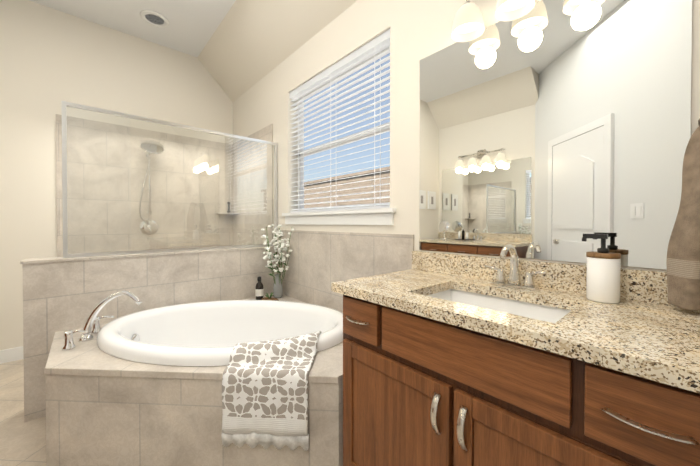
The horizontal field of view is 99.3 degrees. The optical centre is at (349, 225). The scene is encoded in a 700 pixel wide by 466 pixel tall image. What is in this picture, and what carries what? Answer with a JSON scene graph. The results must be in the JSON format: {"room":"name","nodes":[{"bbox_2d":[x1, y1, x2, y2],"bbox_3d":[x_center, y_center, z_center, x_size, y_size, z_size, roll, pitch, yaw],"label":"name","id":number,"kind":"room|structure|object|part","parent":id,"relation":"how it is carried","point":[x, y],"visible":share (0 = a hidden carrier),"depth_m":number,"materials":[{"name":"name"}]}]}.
{"room":"bathroom","nodes":[
{"label":"bathroom","id":0,"kind":"room"},
{"bbox_2d":[0,359,45,465],"bbox_3d":[-1.029,1.183,0.958,3.400,0.100,5.000,-1,1,-42],"label":"floor","id":1,"kind":"structure","parent":0,"point":[22,443],"depth_m":1.66,"materials":[{"name":"tile"}]},
{"bbox_2d":[44,294,342,465],"bbox_3d":[-0.703,0.880,1.704,1.489,0.491,1.529,-1,1,-42],"label":"tub deck","id":2,"kind":"object","parent":1,"relation":"on","point":[103,408],"visible":0.52,"depth_m":1.32,"materials":[{"name":"tile"}]},
{"bbox_2d":[62,290,141,349],"bbox_3d":[-1.415,0.501,1.708,0.342,0.266,0.288,-1,1,-42],"label":"tub faucet","id":3,"kind":"object","parent":2,"relation":"on","point":[93,318],"visible":1,"depth_m":1.66,"materials":[{"name":"silver metal"}]},
{"bbox_2d":[97,300,342,365],"bbox_3d":[-0.731,0.813,1.837,1.256,0.482,1.256,-1,1,-42],"label":"tub","id":4,"kind":"object","parent":2,"relation":"in","point":[210,333],"visible":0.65,"depth_m":2.08,"materials":[{"name":"white ceramic"}]},
{"bbox_2d":[221,331,321,450],"bbox_3d":[-0.304,0.755,1.424,0.571,0.389,0.431,-1,1,-42],"label":"towel","id":5,"kind":"object","parent":4,"relation":"on","point":[265,394],"visible":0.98,"depth_m":1.27,"materials":[{"name":"white fabric"}]},
{"bbox_2d":[255,276,263,299],"bbox_3d":[-0.773,0.528,2.537,0.065,0.195,0.066,-1,1,-42],"label":"soap bottle","id":6,"kind":"object","parent":2,"relation":"on","point":[259,291],"visible":0.92,"depth_m":2.52,"materials":[{"name":"black glass"}]},
{"bbox_2d":[262,297,278,300],"bbox_3d":[-0.661,0.615,2.446,0.126,0.022,0.183,-1,1,-42],"label":"tray","id":7,"kind":"object","parent":2,"relation":"on","point":[267,298],"visible":0.38,"depth_m":2.48,"materials":[{"name":"brown wood"}]},
{"bbox_2d":[261,224,294,297],"bbox_3d":[-0.646,0.304,2.544,0.247,0.642,0.290,-1,1,-42],"label":"flower vase","id":8,"kind":"object","parent":2,"relation":"on","point":[277,289],"visible":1,"depth_m":2.56,"materials":[{"name":"clear glass"}]},
{"bbox_2d":[331,271,699,465],"bbox_3d":[0.756,0.708,0.753,0.592,0.855,1.828,-1,1,-42],"label":"bathroom vanity","id":9,"kind":"object","parent":1,"relation":"on","point":[454,359],"depth_m":0.83,"materials":[{"name":"brown wood"}]},
{"bbox_2d":[484,244,546,290],"bbox_3d":[0.612,0.155,1.141,0.151,0.171,0.227,-1,1,-42],"label":"sink faucet","id":10,"kind":"object","parent":9,"relation":"on","point":[514,279],"visible":1,"depth_m":1.16,"materials":[{"name":"silver metal"}]},
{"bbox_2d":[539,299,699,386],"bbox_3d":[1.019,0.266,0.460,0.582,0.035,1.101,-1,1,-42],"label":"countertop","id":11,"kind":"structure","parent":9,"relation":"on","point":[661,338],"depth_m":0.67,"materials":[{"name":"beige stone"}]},
{"bbox_2d":[428,289,570,322],"bbox_3d":[0.481,0.343,1.026,0.374,0.130,0.524,-1,1,-42],"label":"sink","id":12,"kind":"object","parent":11,"relation":"in","point":[526,307],"depth_m":1.14,"materials":[{"name":"white ceramic"}]},
{"bbox_2d":[582,234,620,303],"bbox_3d":[0.821,0.134,0.973,0.086,0.216,0.098,-1,1,-42],"label":"soap dispenser","id":13,"kind":"object","parent":11,"relation":"on","point":[603,269],"visible":1,"depth_m":0.94,"materials":[{"name":"white ceramic"}]},
{"bbox_2d":[0,0,232,349],"bbox_3d":[-2.304,-0.424,2.977,2.200,3.070,0.162,-1,1,-42],"label":"wall","id":14,"kind":"structure","parent":0,"point":[51,59],"depth_m":2.77,"materials":[{"name":"beige paint"}]},
{"bbox_2d":[0,346,23,363],"bbox_3d":[-2.509,1.069,2.050,0.640,0.105,1.000,-1,1,-42],"label":"baseboard","id":15,"kind":"structure","parent":14,"relation":"attached to","point":[11,354],"depth_m":2.45,"materials":[{"name":"white wood"}]},
{"bbox_2d":[139,140,163,234],"bbox_3d":[-1.982,-0.377,2.962,0.200,0.947,0.289,-1,1,-42],"label":"shower fixture","id":16,"kind":"object","parent":14,"relation":"attached to","point":[150,222],"depth_m":3.02,"materials":[{"name":"silver metal"}]},
{"bbox_2d":[216,202,236,213],"bbox_3d":[-1.445,-0.215,3.499,0.200,0.142,0.200,-1,1,-42],"label":"shower shelf","id":17,"kind":"object","parent":14,"relation":"attached to","point":[228,209],"depth_m":3.52,"materials":[{"name":"grey metal"}]},
{"bbox_2d":[29,0,235,56],"bbox_3d":[-1.029,-1.937,0.924,3.400,0.100,5.000,-1,1,-42],"label":"ceiling","id":18,"kind":"structure","parent":0,"point":[191,28],"depth_m":2.70,"materials":[{"name":"white paint"}]},
{"bbox_2d":[140,10,168,27],"bbox_3d":[-1.794,-1.899,2.734,0.230,0.012,0.230,-1,1,-42],"label":"recessed light","id":19,"kind":"object","parent":18,"relation":"in","point":[153,18],"visible":0.98,"depth_m":2.72,"materials":[{"name":"white metal"}]},
{"bbox_2d":[20,246,279,422],"bbox_3d":[-1.307,0.656,2.291,1.638,0.925,0.166,-1,1,-42],"label":"wall","id":20,"kind":"structure","parent":0,"point":[60,293],"depth_m":1.96,"materials":[{"name":"tile"}]},
{"bbox_2d":[61,101,277,257],"bbox_3d":[-1.243,-0.293,2.336,1.464,0.972,0.027,-1,1,-42],"label":"glass wall","id":21,"kind":"structure","parent":20,"relation":"on","point":[64,105],"depth_m":2.16,"materials":[{"name":"clear glass"}]},
{"bbox_2d":[197,0,356,101],"bbox_3d":[-1.029,-1.687,0.927,3.000,0.401,4.600,-1,1,-42],"label":"ceiling","id":22,"kind":"structure","parent":0,"point":[249,44],"depth_m":2.65,"materials":[{"name":"beige paint"}]},
{"bbox_2d":[232,0,699,312],"bbox_3d":[0.135,-0.413,1.976,0.184,3.070,4.900,-1,1,-42],"label":"wall","id":23,"kind":"structure","parent":0,"point":[420,30],"depth_m":2.07,"materials":[{"name":"beige paint"}]},
{"bbox_3d":[-0.120,-0.601,2.253,0.175,1.180,1.296,-1,1,-42],"label":"window sill frame","id":24,"kind":"part","parent":23,"relation":"part of","materials":[{"name":"white wood"}]},
{"bbox_2d":[290,29,389,212],"bbox_3d":[-0.125,-0.650,2.247,0.060,1.077,1.188,-1,1,-42],"label":"window blinds","id":25,"kind":"object","parent":23,"relation":"attached to","point":[378,44],"visible":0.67,"depth_m":2.13,"materials":[{"name":"white plastic"}]},
{"bbox_2d":[451,0,534,41],"bbox_3d":[0.656,-0.984,1.178,0.157,0.260,0.523,-1,1,-42],"label":"sconce","id":26,"kind":"object","parent":23,"relation":"attached to","point":[468,23],"visible":1,"depth_m":1.26,"materials":[{"name":"white glass"}]},
{"bbox_2d":[411,251,676,306],"bbox_3d":[0.970,0.193,0.934,0.023,0.100,1.876,-1,1,-42],"label":"backsplash","id":27,"kind":"structure","parent":23,"relation":"attached to","point":[649,286],"depth_m":1.14,"materials":[{"name":"beige stone"}]},
{"bbox_2d":[419,0,691,268],"bbox_3d":[0.699,-0.379,1.249,0.005,1.022,0.965,-1,1,-42],"label":"wall mirror","id":28,"kind":"object","parent":23,"relation":"attached to","point":[555,130],"visible":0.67,"depth_m":1.13,"materials":[{"name":"silver mirror"}]},
{"bbox_2d":[666,119,699,310],"bbox_3d":[1.040,-0.132,0.760,0.150,0.723,0.312,-1,1,-42],"label":"towel","id":29,"kind":"object","parent":23,"relation":"attached to","point":[683,266],"visible":1,"depth_m":0.83,"materials":[{"name":"brown fabric"}]},
{"label":"outside","id":30,"kind":"structure","parent":0,"visible":0},
{"bbox_2d":[304,166,389,207],"bbox_3d":[5.154,-0.091,5.503,11.700,3.550,22.400,-1,1,-42],"label":"house","id":31,"kind":"structure","parent":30,"point":[361,184],"depth_m":11.05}
]}

